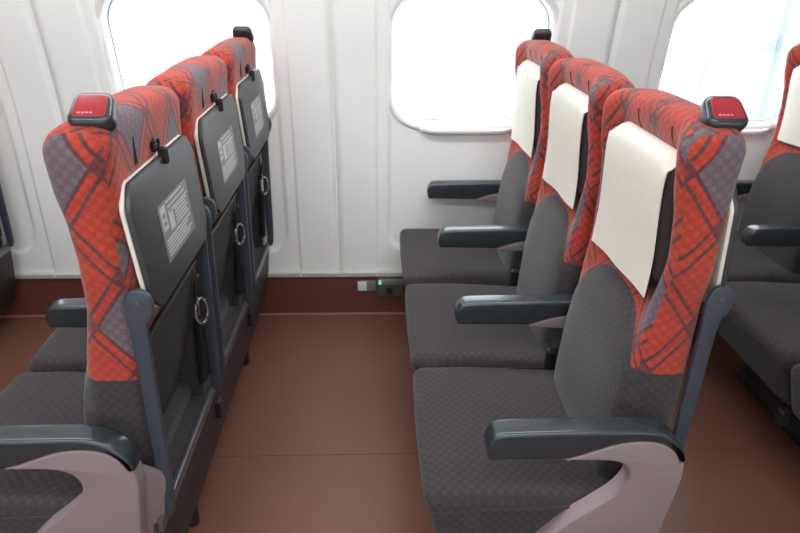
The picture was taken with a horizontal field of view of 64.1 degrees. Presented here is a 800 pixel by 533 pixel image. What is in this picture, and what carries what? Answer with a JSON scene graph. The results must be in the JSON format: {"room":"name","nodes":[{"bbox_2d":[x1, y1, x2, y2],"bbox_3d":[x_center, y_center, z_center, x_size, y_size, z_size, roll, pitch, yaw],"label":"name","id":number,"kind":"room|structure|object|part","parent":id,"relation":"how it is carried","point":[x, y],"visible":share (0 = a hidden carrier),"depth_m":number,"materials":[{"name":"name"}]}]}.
{"room":"train carriage","nodes":[
{"label":"train carriage","id":0,"kind":"room"},
{"bbox_2d":[0,0,775,272],"bbox_3d":[-0.246,-0.754,2.203,8.320,1.895,0.393,0,25,-2],"label":"wall","id":1,"kind":"structure","parent":0,"point":[347,177],"depth_m":2.49,"materials":[{"name":"white plastic"}]},
{"bbox_2d":[0,99,2,115],"bbox_3d":[-1.812,-0.766,2.341,0.650,0.545,0.137,0,25,-2],"label":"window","id":2,"kind":"structure","parent":1,"relation":"in","point":[1,106],"depth_m":2.43,"materials":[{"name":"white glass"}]},
{"bbox_2d":[0,277,405,314],"bbox_3d":[-0.265,0.123,2.821,8.320,0.190,0.026,0,25,-2],"label":"baseboard","id":3,"kind":"structure","parent":1,"relation":"attached to","point":[283,294],"depth_m":2.79,"materials":[{"name":"plastic"}]},
{"bbox_2d":[15,271,402,278],"bbox_3d":[-0.263,0.032,2.769,8.320,0.020,0.026,0,25,-2],"label":"trim","id":4,"kind":"structure","parent":1,"relation":"attached to","point":[270,273],"depth_m":2.75,"materials":[{"name":"grey metal"}]},
{"bbox_2d":[357,280,375,290],"bbox_3d":[-0.145,0.085,2.786,0.080,0.048,0.013,0,25,-2],"label":"wall switch plate","id":5,"kind":"object","parent":1,"relation":"attached to","point":[365,285],"visible":1,"depth_m":2.78,"materials":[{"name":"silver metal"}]},
{"bbox_2d":[378,277,402,295],"bbox_3d":[-0.042,0.089,2.788,0.112,0.088,0.023,0,25,-2],"label":"power socket","id":6,"kind":"object","parent":1,"relation":"attached to","point":[387,286],"visible":0.96,"depth_m":2.78,"materials":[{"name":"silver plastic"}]},
{"bbox_2d":[389,0,558,133],"bbox_3d":[0.266,-0.777,2.418,0.650,0.545,0.137,0,25,-2],"label":"window","id":7,"kind":"structure","parent":1,"relation":"in","point":[433,126],"depth_m":2.52,"materials":[{"name":"white plastic"}]},
{"bbox_3d":[0.263,-0.540,2.533,0.370,0.020,0.050,0,25,-2],"label":"sill","id":8,"kind":"part","parent":7,"relation":"part of","materials":[{"name":"white plastic"}]},
{"bbox_2d":[658,0,778,134],"bbox_3d":[1.305,-0.782,2.457,0.650,0.545,0.137,0,25,-2],"label":"window","id":9,"kind":"structure","parent":1,"relation":"in","point":[754,127],"depth_m":2.57,"materials":[{"name":"white plastic"}]},
{"bbox_3d":[1.302,-0.546,2.572,0.370,0.020,0.050,0,25,-2],"label":"sill","id":10,"kind":"part","parent":9,"relation":"part of","materials":[{"name":"white plastic"}]},
{"bbox_2d":[0,313,799,532],"bbox_3d":[-0.206,0.928,1.369,8.320,0.030,3.340,0,25,-2],"label":"floor","id":11,"kind":"structure","parent":0,"point":[318,432],"depth_m":2.09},
{"bbox_2d":[0,184,15,313],"bbox_3d":[-1.779,0.010,1.813,0.556,1.219,1.548,0,25,-2],"label":"train seat","id":12,"kind":"object","parent":11,"relation":"on","point":[7,275],"visible":1,"depth_m":2.56,"materials":[{"name":"fabric"}]},
{"bbox_3d":[-1.556,0.228,1.928,0.012,0.028,1.463,0,25,-2],"label":"rail","id":13,"kind":"part","parent":12,"relation":"part of","materials":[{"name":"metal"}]},
{"bbox_2d":[0,184,13,246],"bbox_3d":[-1.544,-0.308,2.236,0.051,0.709,0.453,0,25,-2],"label":"tray","id":14,"kind":"object","parent":12,"relation":"on","point":[4,216],"depth_m":2.53,"materials":[{"name":"beige plastic"}]},
{"bbox_3d":[-1.577,0.350,1.985,0.048,0.242,1.455,0,25,-2],"label":"panel","id":15,"kind":"part","parent":12,"relation":"part of","materials":[{"name":"black plastic"}]},
{"bbox_2d":[0,26,273,532],"bbox_3d":[-0.739,0.005,1.852,0.556,1.219,1.548,0,25,-2],"label":"train seats","id":16,"kind":"object","parent":11,"relation":"on","point":[115,422],"visible":1,"depth_m":1.30,"materials":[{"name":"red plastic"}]},
{"bbox_3d":[-0.718,0.118,1.636,0.355,0.068,0.051,0,25,-2],"label":"armrest","id":17,"kind":"part","parent":16,"relation":"part of","materials":[{"name":"plastic"}]},
{"bbox_3d":[-0.685,0.337,1.182,0.385,0.078,0.051,0,25,-2],"label":"armrest","id":18,"kind":"part","parent":16,"relation":"part of","materials":[{"name":"plastic"}]},
{"bbox_3d":[-0.652,0.525,1.268,0.316,0.436,0.040,0,25,-2],"label":"panel","id":19,"kind":"part","parent":16,"relation":"part of","materials":[{"name":"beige plastic"}]},
{"bbox_3d":[-0.496,-0.257,1.024,0.054,0.009,0.044,0,70,-2],"label":"seat number plate","id":20,"kind":"part","parent":16,"relation":"part of","materials":[{"name":"red plastic"}]},
{"bbox_3d":[-0.496,-0.251,1.037,0.072,0.038,0.066,0,70,-2],"label":"grab handle","id":21,"kind":"part","parent":16,"relation":"part of","materials":[{"name":"plastic"}]},
{"bbox_2d":[0,372,190,532],"bbox_3d":[-0.776,0.448,1.513,0.453,0.192,0.490,0,25,-2],"label":"seat cushion","id":22,"kind":"object","parent":16,"relation":"on","point":[30,499],"depth_m":1.50,"materials":[{"name":"grey fabric"}]},
{"bbox_3d":[-0.566,0.086,1.370,0.186,0.886,0.450,0,25,-2],"label":"backrest","id":23,"kind":"part","parent":16,"relation":"part of","materials":[{"name":"red fabric"}]},
{"bbox_2d":[29,293,228,371],"bbox_3d":[-0.794,0.235,1.965,0.453,0.192,0.490,0,25,-2],"label":"seat cushion","id":24,"kind":"object","parent":16,"relation":"on","point":[65,350],"depth_m":1.76,"materials":[{"name":"grey fabric"}]},
{"bbox_2d":[119,135,220,516],"bbox_3d":[-0.469,0.106,1.383,0.051,0.709,0.453,0,25,-2],"label":"tray","id":25,"kind":"object","parent":16,"relation":"on","point":[164,219],"depth_m":1.26,"materials":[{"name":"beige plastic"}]},
{"bbox_3d":[-0.486,0.066,1.363,0.010,0.010,0.372,0,25,-2],"label":"pocket trim","id":26,"kind":"part","parent":16,"relation":"part of","materials":[{"name":"black plastic"}]},
{"bbox_3d":[-0.584,-0.124,1.815,0.186,0.886,0.450,0,25,-2],"label":"backrest","id":27,"kind":"part","parent":16,"relation":"part of","materials":[{"name":"black plastic"}]},
{"bbox_3d":[-0.516,0.222,1.967,0.012,0.028,1.463,0,25,-2],"label":"rail","id":28,"kind":"part","parent":16,"relation":"part of","materials":[{"name":"metal"}]},
{"bbox_3d":[-0.538,0.344,2.024,0.048,0.242,1.455,0,25,-2],"label":"panel","id":29,"kind":"part","parent":16,"relation":"part of","materials":[{"name":"black plastic"}]},
{"bbox_2d":[194,93,252,377],"bbox_3d":[-0.487,-0.104,1.829,0.051,0.709,0.453,0,25,-2],"label":"tray","id":30,"kind":"object","parent":16,"relation":"on","point":[221,160],"depth_m":1.75,"materials":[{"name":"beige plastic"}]},
{"bbox_3d":[-0.504,-0.144,1.809,0.010,0.010,0.372,0,25,-2],"label":"pocket trim","id":31,"kind":"part","parent":16,"relation":"part of","materials":[{"name":"black plastic"}]},
{"bbox_3d":[-0.602,-0.334,2.261,0.186,0.886,0.450,0,25,-2],"label":"backrest","id":32,"kind":"part","parent":16,"relation":"part of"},
{"bbox_3d":[-0.543,-0.801,2.206,0.072,0.066,0.038,0,67,-2],"label":"grab handle","id":33,"kind":"part","parent":16,"relation":"part of","materials":[{"name":"black plastic"}]},
{"bbox_2d":[235,68,273,294],"bbox_3d":[-0.504,-0.314,2.274,0.051,0.709,0.453,0,25,-2],"label":"tray","id":34,"kind":"object","parent":16,"relation":"on","point":[255,124],"depth_m":2.22,"materials":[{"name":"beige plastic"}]},
{"bbox_3d":[-0.521,-0.354,2.255,0.010,0.010,0.372,0,25,-2],"label":"pocket trim","id":35,"kind":"part","parent":16,"relation":"part of","materials":[{"name":"fabric"}]},
{"bbox_2d":[0,312,405,317],"bbox_3d":[-0.265,0.211,2.842,8.320,0.012,0.011,0,25,-2],"label":"trim","id":36,"kind":"structure","parent":11,"relation":"on","point":[342,313],"depth_m":2.83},
{"bbox_2d":[400,29,748,532],"bbox_3d":[0.300,-0.001,1.890,0.556,1.219,1.548,0,25,-2],"label":"train seats","id":37,"kind":"object","parent":11,"relation":"on","point":[546,386],"visible":0.82,"depth_m":1.38,"materials":[{"name":"grey fabric"}]},
{"bbox_2d":[400,229,516,287],"bbox_3d":[0.227,0.017,2.456,0.453,0.192,0.490,0,25,-2],"label":"seat cushion","id":38,"kind":"object","parent":37,"relation":"on","point":[423,261],"depth_m":2.30,"materials":[{"name":"grey fabric"}]},
{"bbox_3d":[0.285,-0.310,2.572,0.355,0.068,0.051,0,25,-2],"label":"armrest","id":39,"kind":"part","parent":37,"relation":"part of","materials":[{"name":"plastic"}]},
{"bbox_2d":[405,283,545,372],"bbox_3d":[0.245,0.230,2.004,0.453,0.192,0.490,0,25,-2],"label":"seat cushion","id":40,"kind":"object","parent":37,"relation":"on","point":[435,337],"depth_m":1.85,"materials":[{"name":"grey fabric"}]},
{"bbox_3d":[0.303,-0.101,2.127,0.355,0.068,0.051,0,25,-2],"label":"armrest","id":41,"kind":"part","parent":37,"relation":"part of","materials":[{"name":"plastic"}]},
{"bbox_3d":[0.381,-0.287,2.586,0.163,0.043,0.045,0,25,-2],"label":"armrest trim","id":42,"kind":"part","parent":37,"relation":"part of","materials":[{"name":"beige plastic"}]},
{"bbox_3d":[0.399,-0.078,2.142,0.163,0.043,0.045,0,25,-2],"label":"armrest trim","id":43,"kind":"part","parent":37,"relation":"part of","materials":[{"name":"beige plastic"}]},
{"bbox_2d":[413,367,609,532],"bbox_3d":[0.263,0.443,1.552,0.453,0.192,0.490,0,25,-2],"label":"seat cushion","id":44,"kind":"object","parent":37,"relation":"on","point":[465,491],"depth_m":1.38,"materials":[{"name":"grey fabric"}]},
{"bbox_3d":[0.321,0.112,1.675,0.355,0.068,0.051,0,25,-2],"label":"armrest","id":45,"kind":"part","parent":37,"relation":"part of","materials":[{"name":"plastic"}]},
{"bbox_2d":[511,60,539,157],"bbox_3d":[0.458,-0.547,2.203,0.070,0.289,0.313,0,25,-2],"label":"headrest cover","id":46,"kind":"object","parent":37,"relation":"attached to","point":[528,72],"visible":0.8,"depth_m":2.17,"materials":[{"name":"fabric"}]},
{"bbox_3d":[0.449,-0.339,2.300,0.162,0.886,0.450,0,25,-2],"label":"backrest","id":47,"kind":"part","parent":37,"relation":"part of","materials":[{"name":"red fabric"}]},
{"bbox_2d":[533,80,540,147],"bbox_3d":[0.466,-0.555,2.200,0.074,0.245,0.325,0,25,-2],"label":"headrest pillow","id":48,"kind":"object","parent":37,"relation":"on","point":[538,100],"depth_m":2.07,"materials":[{"name":"fabric"}]},
{"bbox_3d":[0.496,-0.806,2.245,0.072,0.066,0.038,0,67,-2],"label":"grab handle","id":49,"kind":"part","parent":37,"relation":"part of","materials":[{"name":"black plastic"}]},
{"bbox_3d":[0.416,0.135,1.690,0.163,0.043,0.045,0,25,-2],"label":"armrest trim","id":50,"kind":"part","parent":37,"relation":"part of","materials":[{"name":"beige plastic"}]},
{"bbox_2d":[542,83,588,208],"bbox_3d":[0.476,-0.337,1.757,0.070,0.289,0.313,0,25,-2],"label":"headrest cover","id":51,"kind":"object","parent":37,"relation":"attached to","point":[568,105],"visible":0.8,"depth_m":1.73,"materials":[{"name":"fabric"}]},
{"bbox_3d":[0.467,-0.129,1.855,0.162,0.886,0.450,0,25,-2],"label":"backrest","id":52,"kind":"part","parent":37,"relation":"part of","materials":[{"name":"red fabric"}]},
{"bbox_2d":[576,112,588,197],"bbox_3d":[0.483,-0.345,1.754,0.074,0.245,0.325,0,25,-2],"label":"headrest pillow","id":53,"kind":"object","parent":37,"relation":"on","point":[584,143],"depth_m":1.62,"materials":[{"name":"fabric"}]},
{"bbox_3d":[0.354,0.332,1.221,0.385,0.078,0.051,0,25,-2],"label":"armrest","id":54,"kind":"part","parent":37,"relation":"part of","materials":[{"name":"plastic"}]},
{"bbox_3d":[0.387,0.520,1.307,0.316,0.436,0.040,0,25,-2],"label":"panel","id":55,"kind":"part","parent":37,"relation":"part of","materials":[{"name":"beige plastic"}]},
{"bbox_2d":[592,121,676,296],"bbox_3d":[0.493,-0.127,1.311,0.070,0.289,0.313,0,25,-2],"label":"headrest cover","id":56,"kind":"object","parent":37,"relation":"attached to","point":[637,163],"visible":0.83,"depth_m":1.28,"materials":[{"name":"fabric"}]},
{"bbox_3d":[0.485,0.081,1.409,0.162,0.886,0.450,0,25,-2],"label":"backrest","id":57,"kind":"part","parent":37,"relation":"part of","materials":[{"name":"red fabric"}]},
{"bbox_2d":[650,168,675,283],"bbox_3d":[0.501,-0.135,1.308,0.074,0.245,0.325,0,25,-2],"label":"headrest pillow","id":58,"kind":"object","parent":37,"relation":"on","point":[665,222],"depth_m":1.17,"materials":[{"name":"fabric"}]},
{"bbox_2d":[673,186,739,449],"bbox_3d":[0.570,0.101,1.422,0.051,0.709,0.453,0,25,-2],"label":"tray","id":59,"kind":"object","parent":37,"relation":"on","point":[718,298],"depth_m":1.17,"materials":[{"name":"beige plastic"}]},
{"bbox_3d":[0.543,-0.256,1.076,0.072,0.038,0.066,0,70,-2],"label":"grab handle","id":60,"kind":"part","parent":37,"relation":"part of","materials":[{"name":"plastic"}]},
{"bbox_3d":[0.543,-0.263,1.063,0.054,0.009,0.044,0,70,-2],"label":"seat number plate","id":61,"kind":"part","parent":37,"relation":"part of","materials":[{"name":"red plastic"}]},
{"bbox_2d":[696,43,799,446],"bbox_3d":[1.330,-0.006,1.929,0.537,1.219,1.548,0,25,-2],"label":"train seat","id":62,"kind":"object","parent":11,"relation":"on","point":[762,323],"visible":0.77,"depth_m":2.17,"materials":[{"name":"grey fabric"}]},
{"bbox_3d":[1.420,-0.293,2.625,0.163,0.043,0.045,0,25,-2],"label":"armrest trim","id":63,"kind":"part","parent":62,"relation":"part of","materials":[{"name":"beige plastic"}]},
{"bbox_3d":[1.325,-0.315,2.611,0.355,0.068,0.051,0,25,-2],"label":"armrest","id":64,"kind":"part","parent":62,"relation":"part of","materials":[{"name":"plastic"}]},
{"bbox_2d":[699,231,799,313],"bbox_3d":[1.267,0.011,2.494,0.453,0.192,0.490,0,25,-2],"label":"seat cushion","id":65,"kind":"object","parent":62,"relation":"on","point":[748,263],"depth_m":2.31,"materials":[{"name":"grey fabric"}]},
{"bbox_2d":[717,282,799,404],"bbox_3d":[1.285,0.224,2.042,0.453,0.192,0.490,0,25,-2],"label":"seat cushion","id":66,"kind":"object","parent":62,"relation":"on","point":[762,323],"depth_m":1.97,"materials":[{"name":"grey fabric"}]},
{"bbox_3d":[1.464,-0.343,2.339,0.155,0.891,0.450,0,25,-2],"label":"backrest","id":67,"kind":"part","parent":62,"relation":"part of","materials":[{"name":"grey fabric"}]},
{"bbox_3d":[1.342,-0.106,2.166,0.355,0.068,0.051,0,25,-2],"label":"armrest","id":68,"kind":"part","parent":62,"relation":"part of","materials":[{"name":"plastic"}]},
{"bbox_2d":[777,65,799,146],"bbox_3d":[1.469,-0.551,2.241,0.069,0.291,0.313,0,25,-2],"label":"headrest cover","id":69,"kind":"object","parent":62,"relation":"attached to","point":[789,132],"visible":1,"depth_m":2.34,"materials":[{"name":"fabric"}]},
{"bbox_2d":[791,364,799,419],"bbox_3d":[1.303,0.437,1.590,0.453,0.192,0.490,0,25,-2],"label":"seat cushion","id":70,"kind":"object","parent":62,"relation":"on","point":[795,368],"depth_m":1.76,"materials":[{"name":"grey fabric"}]},
{"label":"outside","id":71,"kind":"structure","parent":0,"visible":0},
{"bbox_3d":[-0.806,-6.790,20.661,60.000,0.100,36.800,0,25,-2],"label":"ground","id":72,"kind":"structure","parent":71,"visible":0},
{"bbox_2d":[94,0,799,119],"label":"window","id":73,"kind":"structure","parent":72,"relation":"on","point":[454,59],"depth_m":10.50,"materials":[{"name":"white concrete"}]}
]}

